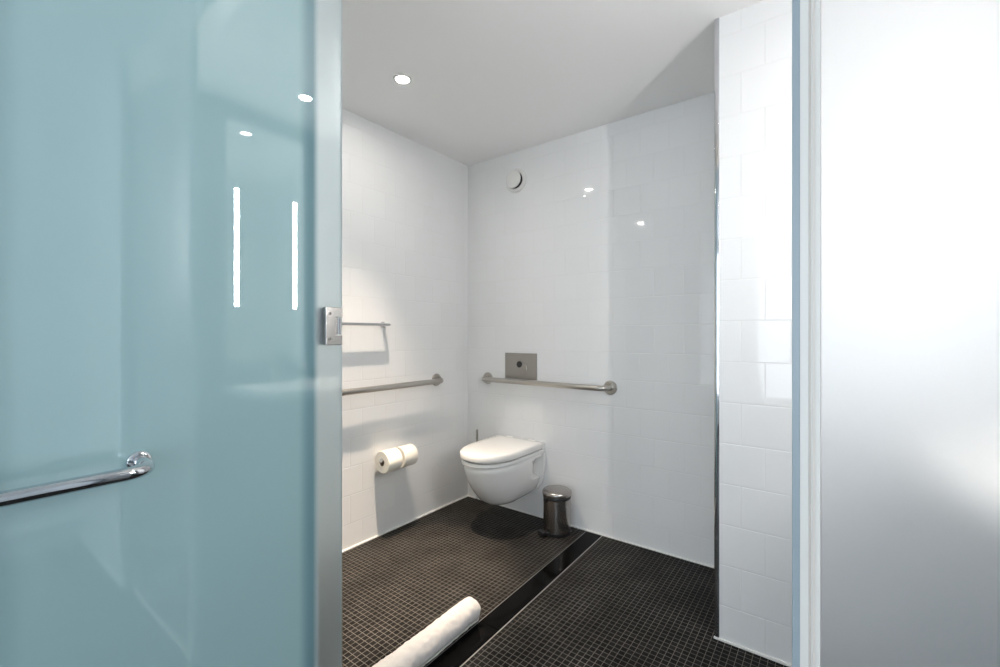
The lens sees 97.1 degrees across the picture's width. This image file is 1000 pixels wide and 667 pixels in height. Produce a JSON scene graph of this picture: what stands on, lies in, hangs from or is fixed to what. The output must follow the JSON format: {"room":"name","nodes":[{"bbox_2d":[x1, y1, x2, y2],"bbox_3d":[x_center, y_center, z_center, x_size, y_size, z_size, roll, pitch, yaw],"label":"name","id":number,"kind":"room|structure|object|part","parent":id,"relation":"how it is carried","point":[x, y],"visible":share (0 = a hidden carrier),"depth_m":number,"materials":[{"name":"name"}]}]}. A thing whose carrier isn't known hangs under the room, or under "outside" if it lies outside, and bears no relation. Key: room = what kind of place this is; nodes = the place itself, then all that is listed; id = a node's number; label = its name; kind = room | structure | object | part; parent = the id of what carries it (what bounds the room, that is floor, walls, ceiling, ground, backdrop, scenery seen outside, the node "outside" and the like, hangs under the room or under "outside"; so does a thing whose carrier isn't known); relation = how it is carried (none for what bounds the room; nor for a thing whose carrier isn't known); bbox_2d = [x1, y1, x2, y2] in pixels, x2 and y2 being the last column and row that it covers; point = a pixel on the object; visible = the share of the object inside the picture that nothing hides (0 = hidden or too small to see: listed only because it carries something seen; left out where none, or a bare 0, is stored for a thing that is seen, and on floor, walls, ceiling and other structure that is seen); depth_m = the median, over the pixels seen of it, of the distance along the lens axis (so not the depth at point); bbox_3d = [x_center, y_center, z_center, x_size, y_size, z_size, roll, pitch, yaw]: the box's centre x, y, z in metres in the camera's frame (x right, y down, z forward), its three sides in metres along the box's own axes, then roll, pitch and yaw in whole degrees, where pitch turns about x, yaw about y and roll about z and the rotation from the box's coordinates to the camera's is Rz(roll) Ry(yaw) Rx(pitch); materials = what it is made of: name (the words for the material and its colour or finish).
{"room":"bathroom","nodes":[
{"label":"bathroom","id":0,"kind":"room"},
{"bbox_2d":[342,108,467,550],"bbox_3d":[-1.241,-0.018,1.948,0.100,2.399,3.428,0,0,37],"label":"wall","id":1,"kind":"structure","parent":0,"point":[405,201],"depth_m":2.69,"materials":[{"name":"white tile"}]},
{"bbox_2d":[342,322,390,327],"bbox_3d":[-0.813,-0.051,2.369,0.080,0.038,0.553,0,0,37],"label":"towel rail","id":2,"kind":"object","parent":1,"relation":"attached to","point":[382,324],"visible":0.52,"depth_m":2.42,"materials":[{"name":"silver metal"}]},
{"bbox_3d":[-0.811,-0.051,2.368,0.076,0.017,0.540,0,0,37],"label":"rail","id":3,"kind":"part","parent":2,"relation":"part of","materials":[{"name":"silver metal"}]},
{"bbox_2d":[342,374,443,395],"bbox_3d":[-0.657,0.309,2.571,0.088,0.082,0.967,0,0,37],"label":"grab bar","id":4,"kind":"object","parent":1,"relation":"attached to","point":[436,379],"visible":0.52,"depth_m":2.56,"materials":[{"name":"grey metal"}]},
{"bbox_2d":[342,495,467,552],"bbox_3d":[-1.228,1.177,1.876,0.007,0.007,3.328,0,0,37],"label":"baseboard","id":5,"kind":"structure","parent":1,"relation":"attached to","point":[467,495],"depth_m":2.70,"materials":[{"name":"white"}]},
{"bbox_3d":[-0.626,0.717,2.607,0.094,0.044,0.244,0,0,37],"label":"toilet roll holder","id":6,"kind":"object","parent":1,"relation":"attached to","visible":0},
{"bbox_2d":[375,448,402,473],"bbox_3d":[-0.637,0.729,2.534,0.126,0.126,0.100,0,0,37],"label":"toilet roll","id":7,"kind":"object","parent":6,"relation":"on","point":[392,458],"visible":0.99,"depth_m":2.50,"materials":[{"name":"white paper"}]},
{"bbox_2d":[396,444,417,467],"bbox_3d":[-0.565,0.728,2.630,0.124,0.124,0.100,0,0,37],"label":"toilet roll","id":8,"kind":"object","parent":6,"relation":"on","point":[409,452],"visible":0.66,"depth_m":2.59,"materials":[{"name":"white paper"}]},
{"bbox_2d":[342,0,763,165],"bbox_3d":[-0.276,-1.268,0.100,3.862,0.100,5.228,0,0,37],"label":"ceiling","id":9,"kind":"structure","parent":0,"point":[491,79],"depth_m":2.00,"materials":[{"name":"white paint"}]},
{"bbox_2d":[393,73,411,84],"bbox_3d":[-0.466,-1.215,2.112,0.088,0.006,0.088,0,0,37],"label":"recessed light","id":10,"kind":"object","parent":9,"relation":"in","point":[403,79],"visible":1,"depth_m":2.11,"materials":[{"name":"white plastic"}]},
{"bbox_2d":[342,497,787,666],"bbox_3d":[-0.276,1.231,0.100,3.862,0.100,5.228,0,0,37],"label":"floor","id":11,"kind":"structure","parent":0,"point":[619,604],"depth_m":1.98,"materials":[{"name":"black tile"}]},
{"bbox_2d":[372,597,480,666],"bbox_3d":[-0.292,1.131,1.570,0.099,0.103,0.628,0,0,36],"label":"rolled towel","id":12,"kind":"object","parent":11,"relation":"on","point":[428,643],"visible":1,"depth_m":1.61,"materials":[{"name":"white fabric"}]},
{"bbox_2d":[426,531,601,666],"bbox_3d":[0.040,1.180,1.894,0.103,0.003,1.757,0,0,36],"label":"floor drain","id":13,"kind":"object","parent":11,"relation":"on","point":[457,654],"visible":1,"depth_m":1.89,"materials":[{"name":"black metal"}]},
{"bbox_2d":[538,485,571,537],"bbox_3d":[0.324,1.052,2.618,0.213,0.258,0.174,0,0,-31],"label":"pedal bin","id":14,"kind":"object","parent":11,"relation":"on","point":[556,498],"visible":1,"depth_m":2.56,"materials":[{"name":"silver metal"}]},
{"bbox_3d":[0.339,0.938,2.627,0.174,0.030,0.174,0,0,-31],"label":"lid","id":15,"kind":"part","parent":14,"relation":"part of","materials":[{"name":"silver metal"}]},
{"bbox_2d":[792,0,999,666],"bbox_3d":[0.620,0.051,0.298,0.706,2.260,0.024,0,0,37],"label":"glass panel","id":16,"kind":"object","parent":11,"relation":"on","point":[896,103],"visible":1,"depth_m":0.46,"materials":[{"name":"white glass"}]},
{"bbox_3d":[0.352,0.051,0.500,0.019,2.260,0.024,0,0,37],"label":"post","id":17,"kind":"part","parent":16,"relation":"part of","materials":[{"name":"silver metal"}]},
{"bbox_2d":[468,92,713,565],"bbox_3d":[1.262,-0.018,2.151,3.662,2.399,0.100,0,0,37],"label":"wall","id":18,"kind":"structure","parent":0,"point":[600,268],"depth_m":2.54,"materials":[{"name":"white tile"}]},
{"bbox_2d":[460,435,544,504],"bbox_3d":[-0.008,0.853,2.698,0.350,0.352,0.547,0,0,37],"label":"toilet","id":19,"kind":"object","parent":18,"relation":"attached to","point":[499,469],"visible":1,"depth_m":2.57,"materials":[{"name":"white ceramic"}]},
{"bbox_3d":[-0.021,0.699,2.681,0.350,0.044,0.503,0,0,37],"label":"lid","id":20,"kind":"part","parent":19,"relation":"part of","materials":[{"name":"white plastic"}]},
{"bbox_3d":[-0.008,0.892,2.698,0.328,0.274,0.501,0,0,37],"label":"bowl","id":21,"kind":"part","parent":19,"relation":"part of","materials":[{"name":"white ceramic"}]},
{"bbox_3d":[-0.017,0.723,2.686,0.330,0.012,0.484,0,0,37],"label":"seat","id":22,"kind":"part","parent":19,"relation":"part of","materials":[{"name":"white plastic"}]},
{"bbox_2d":[506,169,526,192],"bbox_3d":[0.098,-1.019,2.931,0.156,0.156,0.049,0,0,37],"label":"air vent","id":23,"kind":"object","parent":18,"relation":"attached to","point":[516,179],"visible":1,"depth_m":2.91,"materials":[{"name":"white plastic"}]},
{"bbox_2d":[505,353,536,379],"bbox_3d":[0.135,0.216,2.921,0.250,0.172,0.020,0,0,37],"label":"flush plate","id":24,"kind":"object","parent":18,"relation":"attached to","point":[517,365],"visible":0.99,"depth_m":2.91,"materials":[{"name":"silver metal"}]},
{"bbox_2d":[482,372,616,394],"bbox_3d":[0.251,0.313,2.790,0.985,0.082,0.092,0,0,37],"label":"grab bar","id":25,"kind":"object","parent":18,"relation":"attached to","point":[610,387],"visible":1,"depth_m":2.67,"materials":[{"name":"grey metal"}]},
{"bbox_3d":[0.249,0.313,2.788,0.936,0.033,0.088,0,0,37],"label":"rail","id":26,"kind":"part","parent":25,"relation":"part of","materials":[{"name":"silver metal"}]},
{"bbox_2d":[468,495,713,567],"bbox_3d":[0.470,1.177,2.678,1.748,0.007,0.007,0,0,37],"label":"baseboard","id":27,"kind":"structure","parent":18,"relation":"attached to","point":[707,565],"depth_m":2.50,"materials":[{"name":"white"}]},
{"bbox_2d":[719,0,791,664],"bbox_3d":[1.455,-0.018,1.596,1.127,2.399,0.556,0,0,37],"label":"wall pier","id":28,"kind":"object","parent":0,"point":[755,41],"visible":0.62,"depth_m":1.63,"materials":[{"name":"white tile"}]},
{"bbox_2d":[714,18,718,637],"bbox_3d":[0.842,-0.022,1.712,0.018,2.391,0.018,0,0,37],"label":"trim","id":29,"kind":"structure","parent":28,"relation":"attached to","point":[716,21],"depth_m":1.71,"materials":[{"name":"silver metal"}]},
{"bbox_2d":[714,636,791,666],"bbox_3d":[1.244,1.177,1.403,1.034,0.007,0.007,0,0,37],"label":"baseboard","id":30,"kind":"object","parent":28,"relation":"attached to","point":[715,637],"visible":1,"depth_m":1.63,"materials":[{"name":"white"}]},
{"bbox_3d":[-0.944,-0.018,0.480,0.115,2.399,1.435,0,0,37],"label":"wall","id":31,"kind":"structure","parent":0,"visible":0},
{"bbox_2d":[0,0,341,666],"bbox_3d":[-0.639,0.075,0.695,0.174,2.188,0.874,0,0,27],"label":"door","id":32,"kind":"structure","parent":31,"relation":"in","point":[171,170],"depth_m":0.78,"materials":[{"name":"blue glass"}]},
{"bbox_3d":[-0.697,0.214,0.550,0.084,0.021,0.436,0,0,37],"label":"pull handle","id":33,"kind":"part","parent":32,"relation":"part of","materials":[{"name":"silver metal"}]}
]}

